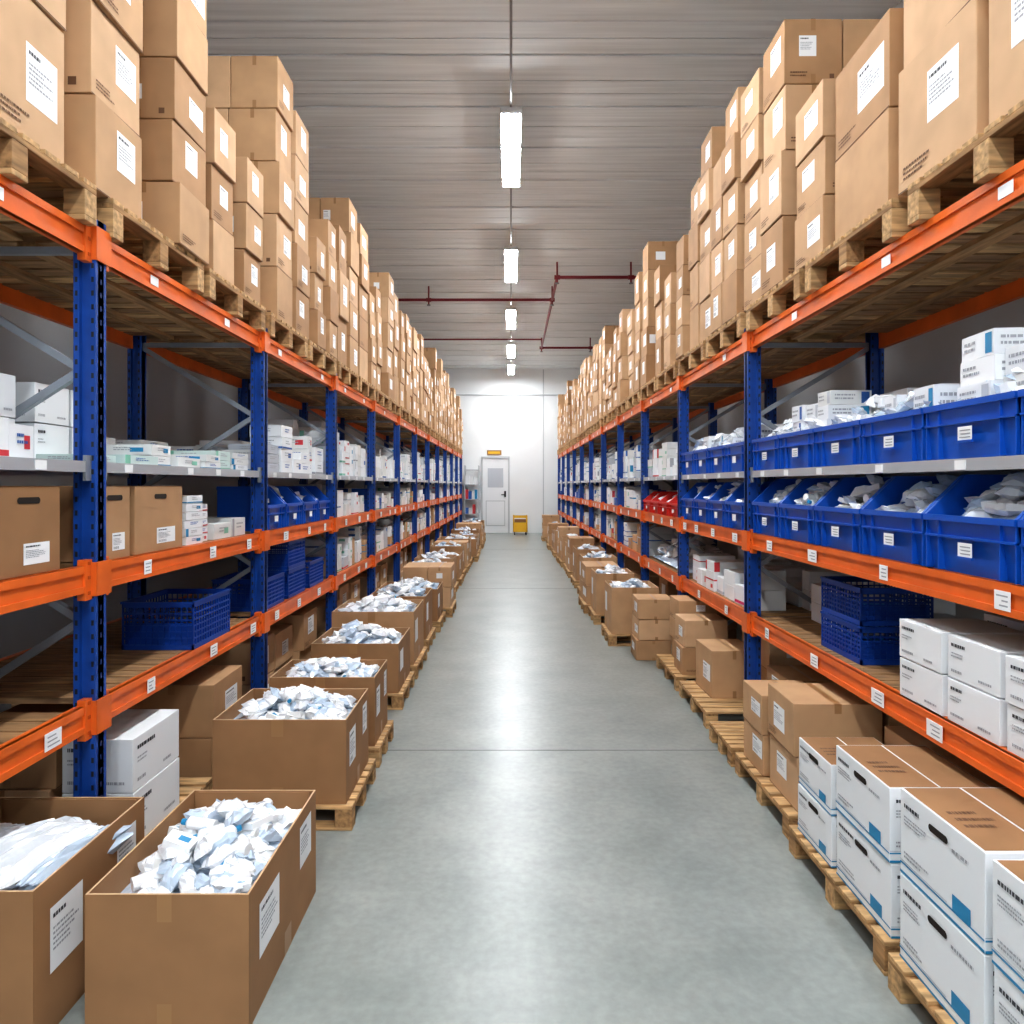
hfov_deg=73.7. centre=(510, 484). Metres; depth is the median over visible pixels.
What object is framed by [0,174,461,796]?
rack
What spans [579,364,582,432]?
cardboard boxes
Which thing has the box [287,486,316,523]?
bin
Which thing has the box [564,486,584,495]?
cartons
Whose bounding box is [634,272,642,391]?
cardboard boxes
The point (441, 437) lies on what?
wooden pallet
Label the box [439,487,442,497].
cartons
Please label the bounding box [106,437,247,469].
cartons
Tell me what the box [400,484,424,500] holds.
cartons
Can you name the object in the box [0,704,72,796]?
cardboard boxes
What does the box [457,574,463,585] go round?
wooden pallet
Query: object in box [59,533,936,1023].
floor
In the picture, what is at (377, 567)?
cardboard boxes
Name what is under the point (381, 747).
wooden pallet
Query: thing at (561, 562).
wooden pallet
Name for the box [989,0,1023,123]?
cardboard boxes
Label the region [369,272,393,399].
cardboard boxes
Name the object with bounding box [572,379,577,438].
cardboard boxes
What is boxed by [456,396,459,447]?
cardboard boxes
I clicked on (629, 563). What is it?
cardboard boxes
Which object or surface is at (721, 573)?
cartons
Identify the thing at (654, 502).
bin
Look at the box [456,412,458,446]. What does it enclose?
cardboard boxes
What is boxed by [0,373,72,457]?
cartons
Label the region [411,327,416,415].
cardboard boxes
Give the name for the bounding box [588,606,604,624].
wooden pallet
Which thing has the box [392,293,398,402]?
cardboard boxes
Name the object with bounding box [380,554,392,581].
cardboard boxes
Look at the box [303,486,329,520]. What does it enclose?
bin
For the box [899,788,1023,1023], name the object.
cartons
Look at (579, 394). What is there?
cardboard boxes
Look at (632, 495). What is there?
cartons
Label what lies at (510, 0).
conduit
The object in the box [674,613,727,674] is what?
cardboard boxes
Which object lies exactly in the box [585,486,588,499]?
cartons
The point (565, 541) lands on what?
box
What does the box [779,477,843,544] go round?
bin
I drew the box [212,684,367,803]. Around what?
box
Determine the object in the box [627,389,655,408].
wooden pallet
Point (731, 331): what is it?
wooden pallet
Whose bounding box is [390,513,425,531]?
cartons
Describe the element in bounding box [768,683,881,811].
cardboard boxes
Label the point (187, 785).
wooden pallet
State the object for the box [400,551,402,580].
cardboard boxes
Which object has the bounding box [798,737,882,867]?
cartons
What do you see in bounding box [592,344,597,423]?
cardboard boxes
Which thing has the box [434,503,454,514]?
cartons
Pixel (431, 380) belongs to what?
cardboard boxes
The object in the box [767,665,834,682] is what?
cardboard boxes
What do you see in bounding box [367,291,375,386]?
cardboard boxes
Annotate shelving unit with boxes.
[464,465,479,519]
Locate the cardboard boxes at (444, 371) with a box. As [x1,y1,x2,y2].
[443,370,446,437]
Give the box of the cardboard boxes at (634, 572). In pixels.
[631,571,654,577]
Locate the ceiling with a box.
[207,0,900,368]
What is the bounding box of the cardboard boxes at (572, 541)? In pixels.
[567,536,593,570]
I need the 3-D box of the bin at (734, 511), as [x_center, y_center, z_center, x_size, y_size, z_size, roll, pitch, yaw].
[2.127,0.175,5.805,0.473,0.407,0.508,0,0,0]
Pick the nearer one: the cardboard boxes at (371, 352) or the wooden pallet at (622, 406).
the cardboard boxes at (371, 352)
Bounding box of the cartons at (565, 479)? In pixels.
[564,464,571,481]
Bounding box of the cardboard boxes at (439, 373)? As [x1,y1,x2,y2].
[436,359,442,434]
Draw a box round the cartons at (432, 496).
[430,489,434,499]
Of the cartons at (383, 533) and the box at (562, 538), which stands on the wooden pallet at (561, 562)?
the box at (562, 538)
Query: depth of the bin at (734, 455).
5.77 m
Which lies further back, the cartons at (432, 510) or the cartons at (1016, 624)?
the cartons at (432, 510)
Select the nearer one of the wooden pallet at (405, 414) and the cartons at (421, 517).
the wooden pallet at (405, 414)
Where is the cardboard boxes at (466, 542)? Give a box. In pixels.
[434,540,468,565]
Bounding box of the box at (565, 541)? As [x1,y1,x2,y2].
[565,541,566,564]
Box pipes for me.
[398,262,635,351]
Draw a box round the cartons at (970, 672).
[900,618,1023,758]
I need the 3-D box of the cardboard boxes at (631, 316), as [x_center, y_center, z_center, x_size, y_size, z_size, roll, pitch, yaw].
[2.116,-2.049,10.675,0.538,1.292,0.461,0,0,0]
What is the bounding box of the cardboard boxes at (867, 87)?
[835,8,964,239]
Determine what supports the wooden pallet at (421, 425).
on the rack at (74, 276)
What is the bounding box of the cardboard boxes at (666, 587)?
[659,576,677,596]
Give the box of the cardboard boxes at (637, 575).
[635,573,640,579]
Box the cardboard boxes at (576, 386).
[574,385,577,436]
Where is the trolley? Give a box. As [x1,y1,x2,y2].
[513,515,527,534]
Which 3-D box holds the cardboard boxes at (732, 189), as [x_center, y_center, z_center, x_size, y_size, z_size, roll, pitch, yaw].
[2.113,-2.349,5.819,0.543,1.892,0.375,0,0,0]
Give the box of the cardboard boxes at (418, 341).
[416,338,419,417]
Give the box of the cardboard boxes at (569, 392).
[566,390,571,441]
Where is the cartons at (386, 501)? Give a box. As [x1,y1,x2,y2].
[338,488,393,508]
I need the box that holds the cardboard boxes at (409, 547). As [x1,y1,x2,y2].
[406,544,411,550]
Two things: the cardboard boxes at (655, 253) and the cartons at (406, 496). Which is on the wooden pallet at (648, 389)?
the cardboard boxes at (655, 253)
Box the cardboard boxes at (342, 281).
[333,225,348,365]
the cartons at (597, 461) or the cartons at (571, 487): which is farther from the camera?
the cartons at (571, 487)
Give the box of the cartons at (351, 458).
[268,419,365,476]
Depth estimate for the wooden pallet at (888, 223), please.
3.78 m
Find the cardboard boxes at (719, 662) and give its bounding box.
[696,639,743,697]
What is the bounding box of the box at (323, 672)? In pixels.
[269,657,386,745]
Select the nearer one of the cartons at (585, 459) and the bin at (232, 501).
the bin at (232, 501)
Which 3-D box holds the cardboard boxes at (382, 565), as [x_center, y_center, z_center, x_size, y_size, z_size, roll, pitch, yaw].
[-2.342,1.653,11.300,0.526,0.694,0.491,0,0,0]
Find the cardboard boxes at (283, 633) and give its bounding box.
[268,624,292,672]
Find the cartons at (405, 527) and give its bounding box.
[376,516,411,542]
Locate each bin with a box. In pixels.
[216,486,284,530]
[268,484,302,526]
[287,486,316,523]
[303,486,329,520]
[643,491,671,511]
[650,492,669,513]
[658,492,677,515]
[668,495,677,516]
[681,438,703,474]
[681,482,709,520]
[694,433,728,473]
[694,482,724,523]
[708,427,743,472]
[708,480,742,527]
[725,420,783,471]
[725,482,771,529]
[752,418,792,470]
[752,478,804,537]
[779,390,871,468]
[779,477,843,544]
[814,394,892,466]
[814,474,895,554]
[860,384,959,463]
[860,474,962,565]
[923,327,1023,459]
[923,471,1023,584]
[1018,389,1023,453]
[1018,515,1023,585]
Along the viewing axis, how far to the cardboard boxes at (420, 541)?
15.62 m
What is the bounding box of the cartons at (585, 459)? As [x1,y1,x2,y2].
[576,458,588,480]
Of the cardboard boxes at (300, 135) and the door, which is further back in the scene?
the door
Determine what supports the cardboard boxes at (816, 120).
on the wooden pallet at (888, 223)
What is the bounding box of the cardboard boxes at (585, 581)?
[580,561,617,603]
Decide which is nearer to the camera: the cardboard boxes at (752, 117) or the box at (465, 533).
the cardboard boxes at (752, 117)
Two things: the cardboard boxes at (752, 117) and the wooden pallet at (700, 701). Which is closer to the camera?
the cardboard boxes at (752, 117)
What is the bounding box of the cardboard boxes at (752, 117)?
[741,67,767,311]
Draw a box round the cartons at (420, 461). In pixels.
[400,449,424,479]
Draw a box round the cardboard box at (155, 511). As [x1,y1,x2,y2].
[129,486,181,554]
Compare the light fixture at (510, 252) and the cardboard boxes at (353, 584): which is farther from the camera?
the light fixture at (510, 252)
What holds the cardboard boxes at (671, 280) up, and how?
on the wooden pallet at (667, 376)
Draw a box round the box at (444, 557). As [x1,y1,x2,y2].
[414,551,456,584]
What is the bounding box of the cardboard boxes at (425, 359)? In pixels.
[423,356,426,422]
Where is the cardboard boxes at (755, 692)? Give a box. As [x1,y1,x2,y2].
[743,680,804,775]
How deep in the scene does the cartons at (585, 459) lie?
19.92 m
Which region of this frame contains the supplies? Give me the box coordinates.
[651,531,722,572]
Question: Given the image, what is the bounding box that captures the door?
[481,456,509,532]
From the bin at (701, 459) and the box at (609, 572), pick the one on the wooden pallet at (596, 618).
the box at (609, 572)
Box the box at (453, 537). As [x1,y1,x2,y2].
[437,533,470,560]
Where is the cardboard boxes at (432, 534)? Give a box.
[423,532,434,541]
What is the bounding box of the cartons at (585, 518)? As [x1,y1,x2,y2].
[583,509,615,524]
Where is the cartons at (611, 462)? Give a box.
[607,446,661,478]
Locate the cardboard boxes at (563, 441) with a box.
[562,414,564,445]
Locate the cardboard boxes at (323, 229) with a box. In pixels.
[308,219,338,358]
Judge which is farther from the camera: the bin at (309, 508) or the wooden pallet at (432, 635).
the wooden pallet at (432, 635)
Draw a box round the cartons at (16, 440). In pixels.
[0,417,32,457]
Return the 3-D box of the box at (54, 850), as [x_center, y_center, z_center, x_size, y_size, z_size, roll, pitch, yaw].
[-2.021,1.712,2.765,0.754,0.575,0.735,0,0,0]
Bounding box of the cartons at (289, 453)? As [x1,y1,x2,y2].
[171,425,322,473]
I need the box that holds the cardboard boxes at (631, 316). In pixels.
[627,309,634,395]
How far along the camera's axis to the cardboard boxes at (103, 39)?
3.32 m
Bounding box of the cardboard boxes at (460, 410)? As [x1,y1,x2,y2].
[459,409,461,448]
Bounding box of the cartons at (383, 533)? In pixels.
[352,522,391,551]
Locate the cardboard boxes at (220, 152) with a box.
[168,107,235,284]
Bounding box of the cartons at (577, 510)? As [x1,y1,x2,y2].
[576,508,596,520]
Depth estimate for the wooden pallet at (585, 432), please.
17.02 m
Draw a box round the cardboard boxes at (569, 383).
[566,381,572,427]
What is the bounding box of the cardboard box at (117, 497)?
[60,486,129,561]
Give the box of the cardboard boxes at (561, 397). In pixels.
[557,394,564,441]
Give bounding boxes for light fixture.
[500,107,521,187]
[504,246,517,282]
[506,307,515,328]
[507,343,514,357]
[508,363,513,374]
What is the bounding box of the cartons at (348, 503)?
[294,484,363,516]
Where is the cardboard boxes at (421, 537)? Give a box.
[421,537,424,553]
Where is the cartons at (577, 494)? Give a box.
[575,487,585,498]
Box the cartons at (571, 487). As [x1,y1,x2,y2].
[570,487,579,496]
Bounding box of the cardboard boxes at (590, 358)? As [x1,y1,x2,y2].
[586,356,592,427]
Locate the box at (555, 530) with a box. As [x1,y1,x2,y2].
[554,529,557,551]
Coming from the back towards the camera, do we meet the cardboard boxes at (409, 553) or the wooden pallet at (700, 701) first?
the cardboard boxes at (409, 553)
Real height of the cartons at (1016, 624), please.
0.394 m
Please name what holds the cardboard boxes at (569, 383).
on the wooden pallet
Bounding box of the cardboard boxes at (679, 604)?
[670,595,716,656]
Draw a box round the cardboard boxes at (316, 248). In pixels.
[308,236,325,350]
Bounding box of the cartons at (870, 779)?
[836,745,990,938]
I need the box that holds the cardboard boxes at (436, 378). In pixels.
[436,378,437,431]
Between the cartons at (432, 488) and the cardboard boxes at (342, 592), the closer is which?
the cardboard boxes at (342, 592)
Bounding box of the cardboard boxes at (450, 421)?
[449,406,451,440]
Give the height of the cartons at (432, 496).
0.326 m
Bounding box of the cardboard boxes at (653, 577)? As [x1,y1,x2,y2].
[649,573,658,586]
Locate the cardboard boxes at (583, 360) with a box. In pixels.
[582,360,583,430]
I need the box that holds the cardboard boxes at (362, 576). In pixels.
[351,573,376,598]
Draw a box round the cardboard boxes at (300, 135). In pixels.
[291,110,309,339]
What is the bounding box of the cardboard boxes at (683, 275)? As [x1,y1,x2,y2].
[676,235,690,359]
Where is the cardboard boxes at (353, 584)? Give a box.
[344,579,359,599]
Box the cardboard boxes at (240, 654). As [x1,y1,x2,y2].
[204,632,273,695]
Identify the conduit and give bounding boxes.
[510,0,511,306]
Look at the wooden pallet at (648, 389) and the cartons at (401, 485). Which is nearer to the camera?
the wooden pallet at (648, 389)
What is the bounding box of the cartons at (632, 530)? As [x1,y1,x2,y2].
[623,522,694,555]
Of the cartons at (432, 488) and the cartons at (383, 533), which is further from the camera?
the cartons at (432, 488)
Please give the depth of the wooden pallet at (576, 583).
13.23 m
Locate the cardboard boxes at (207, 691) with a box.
[129,665,241,776]
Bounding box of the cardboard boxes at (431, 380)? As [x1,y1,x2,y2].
[430,377,433,427]
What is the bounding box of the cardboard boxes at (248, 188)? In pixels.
[232,157,263,304]
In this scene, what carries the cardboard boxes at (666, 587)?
on the floor
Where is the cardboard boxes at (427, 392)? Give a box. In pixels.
[426,361,428,424]
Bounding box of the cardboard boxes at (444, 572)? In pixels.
[403,562,454,607]
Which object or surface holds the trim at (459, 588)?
attached to the wall at (179, 411)
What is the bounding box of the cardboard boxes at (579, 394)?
[577,375,580,434]
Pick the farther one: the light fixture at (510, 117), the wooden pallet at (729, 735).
the light fixture at (510, 117)
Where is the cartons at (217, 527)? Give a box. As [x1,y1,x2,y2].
[204,517,244,539]
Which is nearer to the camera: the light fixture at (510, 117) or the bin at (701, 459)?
the bin at (701, 459)
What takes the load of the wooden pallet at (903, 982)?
on the floor
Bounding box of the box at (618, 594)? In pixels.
[605,578,658,633]
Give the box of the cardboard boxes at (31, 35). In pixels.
[0,0,66,163]
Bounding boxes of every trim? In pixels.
[456,369,557,514]
[459,588,576,588]
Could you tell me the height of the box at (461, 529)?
0.623 m
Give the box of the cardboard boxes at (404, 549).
[401,547,406,565]
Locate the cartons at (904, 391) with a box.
[871,383,959,413]
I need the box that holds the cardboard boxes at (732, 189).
[721,87,746,324]
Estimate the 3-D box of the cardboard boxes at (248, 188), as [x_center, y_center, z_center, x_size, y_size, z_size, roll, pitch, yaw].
[-2.117,-1.909,5.179,0.369,1.012,0.327,0,0,0]
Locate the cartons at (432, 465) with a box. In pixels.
[401,453,435,480]
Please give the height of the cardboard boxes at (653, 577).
0.662 m
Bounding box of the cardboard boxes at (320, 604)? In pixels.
[303,600,339,638]
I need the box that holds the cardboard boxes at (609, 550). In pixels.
[606,547,615,555]
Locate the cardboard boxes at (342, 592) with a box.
[315,583,347,605]
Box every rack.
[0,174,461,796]
[558,159,1023,796]
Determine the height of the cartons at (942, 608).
0.319 m
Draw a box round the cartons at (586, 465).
[584,457,598,480]
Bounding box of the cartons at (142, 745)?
[62,709,178,836]
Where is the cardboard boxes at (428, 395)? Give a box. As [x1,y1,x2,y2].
[427,367,430,426]
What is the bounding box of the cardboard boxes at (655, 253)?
[641,241,678,386]
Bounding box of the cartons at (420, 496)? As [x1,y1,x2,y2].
[407,485,423,501]
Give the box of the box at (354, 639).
[311,619,409,692]
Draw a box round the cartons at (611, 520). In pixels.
[606,515,654,539]
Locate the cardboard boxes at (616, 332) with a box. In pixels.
[612,327,618,407]
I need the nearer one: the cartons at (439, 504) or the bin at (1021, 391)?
the bin at (1021, 391)
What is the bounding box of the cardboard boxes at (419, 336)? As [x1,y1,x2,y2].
[417,334,423,421]
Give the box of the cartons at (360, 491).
[337,488,380,510]
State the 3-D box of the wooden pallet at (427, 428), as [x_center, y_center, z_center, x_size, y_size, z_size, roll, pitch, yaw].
[-2.490,-1.306,15.900,1.100,0.190,1.000,0,0,0]
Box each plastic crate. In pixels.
[120,589,230,649]
[211,572,284,611]
[241,537,305,598]
[268,557,323,587]
[820,576,933,664]
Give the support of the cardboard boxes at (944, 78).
on the wooden pallet at (990, 153)
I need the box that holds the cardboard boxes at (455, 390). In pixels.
[455,390,455,444]
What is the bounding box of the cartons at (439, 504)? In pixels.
[430,504,448,516]
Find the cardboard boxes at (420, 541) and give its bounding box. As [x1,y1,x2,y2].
[411,538,422,554]
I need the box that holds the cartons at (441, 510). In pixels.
[411,507,443,520]
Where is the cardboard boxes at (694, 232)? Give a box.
[688,177,700,349]
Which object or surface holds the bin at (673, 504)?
on the rack at (966, 260)
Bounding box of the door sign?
[487,450,500,454]
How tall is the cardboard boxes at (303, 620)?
0.716 m
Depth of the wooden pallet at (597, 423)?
14.81 m
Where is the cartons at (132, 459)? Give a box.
[36,454,157,464]
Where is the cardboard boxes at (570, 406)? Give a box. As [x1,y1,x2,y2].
[568,404,571,440]
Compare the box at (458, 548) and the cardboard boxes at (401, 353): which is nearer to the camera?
the cardboard boxes at (401, 353)
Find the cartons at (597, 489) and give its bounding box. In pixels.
[594,486,632,502]
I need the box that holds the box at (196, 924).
[85,790,315,1023]
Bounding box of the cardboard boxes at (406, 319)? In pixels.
[403,313,410,411]
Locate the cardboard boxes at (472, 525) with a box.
[456,522,482,543]
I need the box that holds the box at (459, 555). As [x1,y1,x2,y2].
[425,548,461,578]
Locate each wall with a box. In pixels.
[0,303,410,712]
[418,369,600,532]
[608,0,1023,619]
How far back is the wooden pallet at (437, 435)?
18.06 m
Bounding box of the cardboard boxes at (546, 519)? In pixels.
[542,515,559,536]
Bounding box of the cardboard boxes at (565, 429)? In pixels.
[564,394,566,443]
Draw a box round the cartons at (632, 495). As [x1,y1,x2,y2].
[624,487,677,509]
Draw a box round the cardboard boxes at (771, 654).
[742,631,804,679]
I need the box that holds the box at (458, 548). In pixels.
[430,540,464,571]
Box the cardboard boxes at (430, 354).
[424,348,436,430]
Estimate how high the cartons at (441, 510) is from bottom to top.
0.447 m
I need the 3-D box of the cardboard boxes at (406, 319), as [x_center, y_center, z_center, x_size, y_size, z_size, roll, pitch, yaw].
[-2.326,-2.303,12.963,0.784,1.801,0.431,0,0,0]
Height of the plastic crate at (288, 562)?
0.524 m
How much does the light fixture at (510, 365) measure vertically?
0.378 m
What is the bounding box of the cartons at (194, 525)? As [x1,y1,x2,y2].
[182,495,207,544]
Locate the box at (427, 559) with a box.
[403,558,440,566]
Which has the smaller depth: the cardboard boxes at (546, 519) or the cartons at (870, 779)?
the cartons at (870, 779)
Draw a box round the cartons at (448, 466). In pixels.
[447,461,449,481]
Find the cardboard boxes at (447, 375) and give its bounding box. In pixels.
[446,373,448,439]
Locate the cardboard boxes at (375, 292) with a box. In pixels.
[369,286,381,390]
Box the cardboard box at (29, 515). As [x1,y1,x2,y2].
[0,486,59,580]
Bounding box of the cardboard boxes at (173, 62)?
[139,0,209,265]
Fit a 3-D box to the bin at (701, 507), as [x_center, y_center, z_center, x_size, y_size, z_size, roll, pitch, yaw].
[2.127,0.173,6.835,0.473,0.411,0.508,0,0,0]
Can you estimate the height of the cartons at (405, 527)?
0.487 m
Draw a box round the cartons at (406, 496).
[364,485,412,504]
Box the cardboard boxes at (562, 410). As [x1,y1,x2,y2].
[560,408,563,446]
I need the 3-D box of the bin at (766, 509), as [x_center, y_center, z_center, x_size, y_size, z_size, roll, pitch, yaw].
[2.151,0.166,5.110,0.523,0.427,0.534,0,0,0]
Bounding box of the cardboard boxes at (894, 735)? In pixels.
[885,726,952,754]
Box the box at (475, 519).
[462,518,484,523]
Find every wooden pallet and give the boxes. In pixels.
[0,117,96,225]
[19,198,203,292]
[147,777,211,834]
[161,268,264,331]
[238,312,307,357]
[275,340,336,375]
[308,361,358,389]
[316,758,375,830]
[339,376,375,400]
[359,389,389,408]
[368,720,393,767]
[387,398,400,415]
[387,671,413,709]
[401,406,409,421]
[408,413,417,426]
[410,647,426,678]
[418,418,424,430]
[423,423,429,434]
[424,627,435,651]
[430,427,434,437]
[432,611,445,631]
[435,431,439,440]
[440,434,443,442]
[443,600,455,617]
[454,581,458,591]
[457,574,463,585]
[462,568,466,577]
[471,553,478,561]
[559,558,564,566]
[566,567,572,577]
[571,575,578,587]
[575,434,578,442]
[578,596,590,613]
[579,431,583,440]
[583,427,587,437]
[588,423,594,434]
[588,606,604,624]
[594,418,599,430]
[600,413,608,426]
[601,624,630,645]
[608,406,616,421]
[617,398,629,415]
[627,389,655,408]
[640,376,675,400]
[656,654,695,690]
[657,361,704,389]
[678,340,736,375]
[679,681,742,728]
[706,312,864,357]
[709,721,743,766]
[735,752,797,839]
[746,268,846,331]
[789,825,899,975]
[805,198,961,292]
[888,952,955,1023]
[908,99,1023,225]
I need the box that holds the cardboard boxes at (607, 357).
[605,353,608,412]
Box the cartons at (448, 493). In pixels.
[423,485,449,496]
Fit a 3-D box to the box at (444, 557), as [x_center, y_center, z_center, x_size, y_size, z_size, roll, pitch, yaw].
[-1.410,1.547,12.826,0.723,0.623,0.682,0,0,0]
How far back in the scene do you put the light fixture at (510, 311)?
18.24 m
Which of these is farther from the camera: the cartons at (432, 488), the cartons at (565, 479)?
the cartons at (565, 479)
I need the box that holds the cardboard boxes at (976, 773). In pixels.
[941,755,1006,787]
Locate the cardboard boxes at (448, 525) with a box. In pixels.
[442,524,449,535]
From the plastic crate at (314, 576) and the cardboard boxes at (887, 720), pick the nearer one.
the cardboard boxes at (887, 720)
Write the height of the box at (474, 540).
0.501 m
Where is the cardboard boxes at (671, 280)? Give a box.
[664,272,677,368]
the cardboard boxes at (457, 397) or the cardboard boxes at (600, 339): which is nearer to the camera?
the cardboard boxes at (600, 339)
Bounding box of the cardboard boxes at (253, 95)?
[205,56,293,326]
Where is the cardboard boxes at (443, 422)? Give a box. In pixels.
[442,372,444,436]
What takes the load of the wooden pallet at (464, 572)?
on the floor
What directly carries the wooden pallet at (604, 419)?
on the rack at (966, 260)
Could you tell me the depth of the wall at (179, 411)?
7.33 m
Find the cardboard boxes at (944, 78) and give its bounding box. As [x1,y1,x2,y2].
[898,0,988,195]
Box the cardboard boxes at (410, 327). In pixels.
[409,324,412,412]
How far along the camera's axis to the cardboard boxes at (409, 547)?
15.01 m
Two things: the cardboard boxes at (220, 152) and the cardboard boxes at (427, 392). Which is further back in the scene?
the cardboard boxes at (427, 392)
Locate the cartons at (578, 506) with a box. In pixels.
[570,504,595,516]
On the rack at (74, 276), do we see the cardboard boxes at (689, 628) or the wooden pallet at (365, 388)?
the wooden pallet at (365, 388)
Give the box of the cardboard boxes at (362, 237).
[357,223,368,380]
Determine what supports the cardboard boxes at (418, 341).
on the wooden pallet at (421, 425)
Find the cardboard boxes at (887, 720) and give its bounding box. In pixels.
[882,711,905,744]
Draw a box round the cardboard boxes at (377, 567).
[361,565,378,588]
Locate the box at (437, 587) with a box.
[379,576,442,621]
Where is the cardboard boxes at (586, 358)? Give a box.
[584,357,587,429]
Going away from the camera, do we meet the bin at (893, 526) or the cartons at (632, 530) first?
the bin at (893, 526)
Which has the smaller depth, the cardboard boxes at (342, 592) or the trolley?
the cardboard boxes at (342, 592)
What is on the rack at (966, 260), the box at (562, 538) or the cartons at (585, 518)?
the cartons at (585, 518)
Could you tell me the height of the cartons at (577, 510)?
0.388 m
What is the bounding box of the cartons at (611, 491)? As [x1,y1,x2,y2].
[607,485,665,504]
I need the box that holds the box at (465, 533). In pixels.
[454,530,478,549]
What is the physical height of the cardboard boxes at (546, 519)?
0.776 m
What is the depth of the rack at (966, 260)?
4.68 m
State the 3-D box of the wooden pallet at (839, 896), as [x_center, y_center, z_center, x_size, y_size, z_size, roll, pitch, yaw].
[2.010,1.930,3.260,0.980,0.140,0.960,0,0,0]
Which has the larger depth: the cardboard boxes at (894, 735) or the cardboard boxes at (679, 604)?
the cardboard boxes at (679, 604)
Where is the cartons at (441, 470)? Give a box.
[419,456,443,480]
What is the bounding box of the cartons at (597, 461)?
[593,453,614,479]
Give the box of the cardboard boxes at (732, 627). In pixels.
[689,594,736,638]
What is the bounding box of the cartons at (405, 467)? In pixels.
[363,448,411,478]
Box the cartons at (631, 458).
[623,445,659,477]
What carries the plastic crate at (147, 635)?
in the rack at (74, 276)
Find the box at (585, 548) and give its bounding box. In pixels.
[573,544,604,580]
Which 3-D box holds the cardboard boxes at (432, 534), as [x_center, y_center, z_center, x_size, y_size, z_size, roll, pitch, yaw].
[-2.329,1.657,19.050,0.530,0.686,0.484,0,0,0]
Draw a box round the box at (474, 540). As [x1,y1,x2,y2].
[471,536,477,555]
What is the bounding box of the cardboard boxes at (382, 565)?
[377,562,386,586]
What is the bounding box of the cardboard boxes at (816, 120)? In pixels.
[795,79,838,270]
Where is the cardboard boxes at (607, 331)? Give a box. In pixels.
[602,325,618,414]
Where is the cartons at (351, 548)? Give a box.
[268,526,366,575]
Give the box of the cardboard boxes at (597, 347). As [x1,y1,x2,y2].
[595,344,598,420]
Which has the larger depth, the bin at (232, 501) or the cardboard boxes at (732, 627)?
the cardboard boxes at (732, 627)
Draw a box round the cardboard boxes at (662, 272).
[654,264,675,375]
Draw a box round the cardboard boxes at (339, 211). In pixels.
[308,197,358,373]
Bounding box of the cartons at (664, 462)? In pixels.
[648,442,694,476]
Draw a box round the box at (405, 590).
[371,582,431,639]
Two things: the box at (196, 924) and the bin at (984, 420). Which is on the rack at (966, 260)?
the bin at (984, 420)
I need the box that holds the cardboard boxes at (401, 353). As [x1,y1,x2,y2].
[397,310,404,406]
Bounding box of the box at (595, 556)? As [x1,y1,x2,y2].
[579,551,616,585]
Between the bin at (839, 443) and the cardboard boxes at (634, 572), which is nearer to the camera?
the bin at (839, 443)
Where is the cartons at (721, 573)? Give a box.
[693,547,855,610]
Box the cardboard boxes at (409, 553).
[407,551,417,562]
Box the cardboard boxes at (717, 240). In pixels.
[710,156,724,333]
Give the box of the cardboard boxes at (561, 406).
[559,404,563,447]
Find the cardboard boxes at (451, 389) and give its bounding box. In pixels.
[450,388,454,443]
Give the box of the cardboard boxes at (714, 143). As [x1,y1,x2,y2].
[697,126,725,341]
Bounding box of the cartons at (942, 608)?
[811,582,961,640]
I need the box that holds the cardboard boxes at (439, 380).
[436,377,440,433]
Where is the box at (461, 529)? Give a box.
[451,526,479,545]
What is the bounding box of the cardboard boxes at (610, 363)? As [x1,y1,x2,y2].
[608,346,613,410]
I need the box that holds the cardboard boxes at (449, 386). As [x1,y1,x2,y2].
[448,386,449,440]
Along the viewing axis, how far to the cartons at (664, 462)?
8.70 m
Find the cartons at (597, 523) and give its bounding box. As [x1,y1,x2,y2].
[594,514,627,530]
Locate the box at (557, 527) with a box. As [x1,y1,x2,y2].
[552,527,557,548]
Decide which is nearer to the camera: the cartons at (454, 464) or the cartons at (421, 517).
the cartons at (421, 517)
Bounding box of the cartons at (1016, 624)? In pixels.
[984,613,1023,631]
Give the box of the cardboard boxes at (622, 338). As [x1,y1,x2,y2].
[617,309,630,404]
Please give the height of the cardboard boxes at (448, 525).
0.659 m
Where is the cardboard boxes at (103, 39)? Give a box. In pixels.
[29,0,142,217]
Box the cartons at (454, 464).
[454,464,459,481]
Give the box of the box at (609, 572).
[591,564,633,614]
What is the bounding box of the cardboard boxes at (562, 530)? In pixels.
[557,526,578,556]
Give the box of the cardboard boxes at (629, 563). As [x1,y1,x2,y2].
[624,556,649,570]
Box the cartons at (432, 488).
[423,486,434,493]
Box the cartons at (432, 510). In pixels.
[402,508,434,525]
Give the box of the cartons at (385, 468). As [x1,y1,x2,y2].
[366,453,394,477]
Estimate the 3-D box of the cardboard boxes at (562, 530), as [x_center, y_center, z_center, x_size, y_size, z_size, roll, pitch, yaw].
[1.482,1.474,17.845,0.529,0.770,0.614,0,0,0]
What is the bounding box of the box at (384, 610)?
[332,593,423,664]
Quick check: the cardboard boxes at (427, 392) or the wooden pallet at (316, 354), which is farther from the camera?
the cardboard boxes at (427, 392)
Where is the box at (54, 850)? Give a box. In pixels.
[0,797,143,1023]
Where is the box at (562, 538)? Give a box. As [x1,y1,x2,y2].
[560,533,577,560]
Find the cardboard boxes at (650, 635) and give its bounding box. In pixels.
[631,594,671,660]
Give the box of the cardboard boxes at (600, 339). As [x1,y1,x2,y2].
[599,336,602,417]
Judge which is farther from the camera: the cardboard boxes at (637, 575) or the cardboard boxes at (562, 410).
the cardboard boxes at (562, 410)
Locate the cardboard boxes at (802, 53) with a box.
[760,19,880,295]
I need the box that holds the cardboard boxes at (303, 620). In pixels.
[274,607,316,659]
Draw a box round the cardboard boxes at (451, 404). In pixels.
[450,391,452,442]
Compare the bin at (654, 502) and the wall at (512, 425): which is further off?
the wall at (512, 425)
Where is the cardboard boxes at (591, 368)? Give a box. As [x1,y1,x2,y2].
[589,366,592,425]
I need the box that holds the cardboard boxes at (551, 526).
[548,523,568,544]

